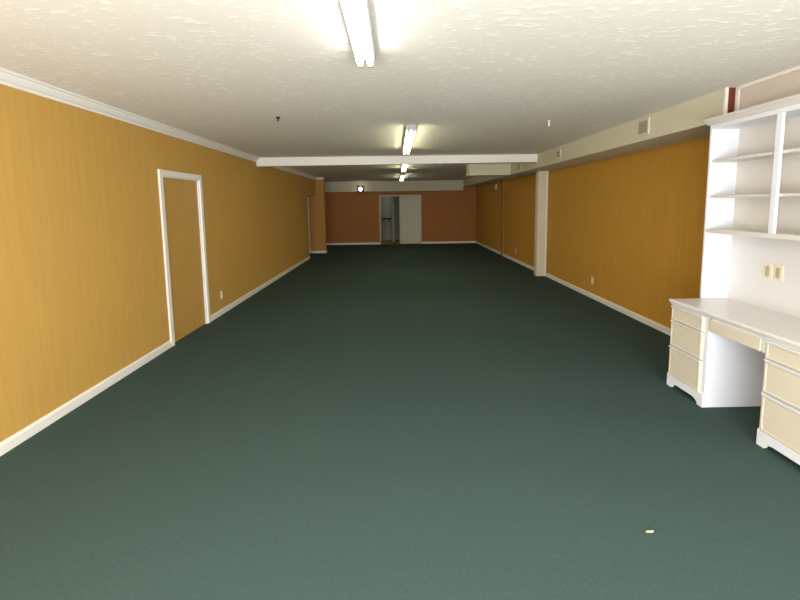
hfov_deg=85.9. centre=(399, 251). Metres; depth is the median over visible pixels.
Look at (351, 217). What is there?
wall
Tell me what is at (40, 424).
baseboard
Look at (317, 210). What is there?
wall
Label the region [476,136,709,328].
wall
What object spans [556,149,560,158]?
ceiling vent
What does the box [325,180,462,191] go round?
ceiling beam
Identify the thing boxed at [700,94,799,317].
bookcase
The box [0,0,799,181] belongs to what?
ceiling
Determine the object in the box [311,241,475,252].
baseboard
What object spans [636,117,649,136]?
ceiling vent
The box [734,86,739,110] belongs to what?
trim
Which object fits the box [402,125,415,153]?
fluorescent light
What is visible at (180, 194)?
door
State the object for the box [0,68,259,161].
trim
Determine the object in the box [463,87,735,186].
soffit
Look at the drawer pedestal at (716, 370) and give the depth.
3.31 m
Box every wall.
[0,84,315,441]
[307,178,326,250]
[325,187,475,242]
[380,196,399,241]
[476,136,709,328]
[739,70,799,109]
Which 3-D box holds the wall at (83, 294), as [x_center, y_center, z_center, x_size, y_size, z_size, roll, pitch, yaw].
[-2.905,-0.482,7.819,0.440,2.498,18.960,-1,6,-1]
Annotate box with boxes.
[466,164,510,176]
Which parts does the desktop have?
kneehole drawer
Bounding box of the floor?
[0,240,799,599]
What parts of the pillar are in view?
corner trim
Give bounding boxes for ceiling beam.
[256,154,536,166]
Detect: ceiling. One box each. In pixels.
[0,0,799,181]
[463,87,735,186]
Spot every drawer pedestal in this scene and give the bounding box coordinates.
[667,304,764,406]
[756,338,799,464]
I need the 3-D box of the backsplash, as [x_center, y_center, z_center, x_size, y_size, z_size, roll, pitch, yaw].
[2.812,0.189,2.968,0.010,0.564,1.366,-1,6,-1]
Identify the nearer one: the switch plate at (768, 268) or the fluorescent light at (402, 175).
the switch plate at (768, 268)
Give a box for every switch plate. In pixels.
[763,263,772,279]
[773,264,783,281]
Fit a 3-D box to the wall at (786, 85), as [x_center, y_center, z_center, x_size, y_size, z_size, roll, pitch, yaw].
[2.814,-0.936,0.983,0.075,0.251,5.090,-1,6,-1]
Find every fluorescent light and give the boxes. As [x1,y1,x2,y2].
[339,0,375,67]
[400,173,404,180]
[401,165,406,171]
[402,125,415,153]
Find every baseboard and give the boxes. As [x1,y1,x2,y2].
[0,256,309,455]
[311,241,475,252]
[476,241,670,335]
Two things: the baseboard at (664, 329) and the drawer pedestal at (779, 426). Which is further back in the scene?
the baseboard at (664, 329)
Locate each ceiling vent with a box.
[517,163,520,170]
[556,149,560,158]
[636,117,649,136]
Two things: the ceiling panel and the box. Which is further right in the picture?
the box
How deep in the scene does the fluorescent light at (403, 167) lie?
9.93 m
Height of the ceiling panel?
0.020 m
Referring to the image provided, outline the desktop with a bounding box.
[669,298,799,352]
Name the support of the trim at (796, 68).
attached to the wall at (786, 85)
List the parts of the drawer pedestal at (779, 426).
board, frame, drawer, drawer, drawer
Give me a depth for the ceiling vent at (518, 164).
9.36 m
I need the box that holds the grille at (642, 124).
[638,120,646,134]
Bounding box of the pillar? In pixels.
[534,171,547,275]
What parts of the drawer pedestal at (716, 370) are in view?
drawer, board, drawer, drawer, frame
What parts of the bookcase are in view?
panel, crown moulding, shelf, rail, shelf, panel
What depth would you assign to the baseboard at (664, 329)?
6.73 m
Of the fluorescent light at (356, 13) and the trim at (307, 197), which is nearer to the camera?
the fluorescent light at (356, 13)
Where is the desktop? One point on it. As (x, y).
(782, 328)
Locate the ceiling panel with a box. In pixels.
[401,168,416,171]
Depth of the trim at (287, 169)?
11.27 m
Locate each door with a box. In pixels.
[157,169,210,346]
[379,195,421,243]
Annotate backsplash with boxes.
[728,235,799,317]
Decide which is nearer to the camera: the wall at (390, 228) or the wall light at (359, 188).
the wall light at (359, 188)
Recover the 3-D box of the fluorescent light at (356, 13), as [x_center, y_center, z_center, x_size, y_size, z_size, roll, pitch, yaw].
[-0.192,-1.015,1.355,0.122,0.095,2.440,-1,6,-1]
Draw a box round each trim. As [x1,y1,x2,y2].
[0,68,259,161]
[274,167,316,179]
[307,197,310,252]
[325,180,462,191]
[501,181,503,255]
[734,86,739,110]
[739,65,799,88]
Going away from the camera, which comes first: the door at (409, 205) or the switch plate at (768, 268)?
the switch plate at (768, 268)
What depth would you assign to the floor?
2.65 m
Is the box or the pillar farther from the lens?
the box
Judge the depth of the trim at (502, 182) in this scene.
12.87 m
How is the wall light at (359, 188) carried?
attached to the wall at (351, 217)
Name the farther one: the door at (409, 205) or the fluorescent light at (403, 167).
the door at (409, 205)
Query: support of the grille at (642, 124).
attached to the ceiling vent at (643, 126)
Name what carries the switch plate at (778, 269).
attached to the bookcase
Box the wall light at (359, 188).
[357,186,363,191]

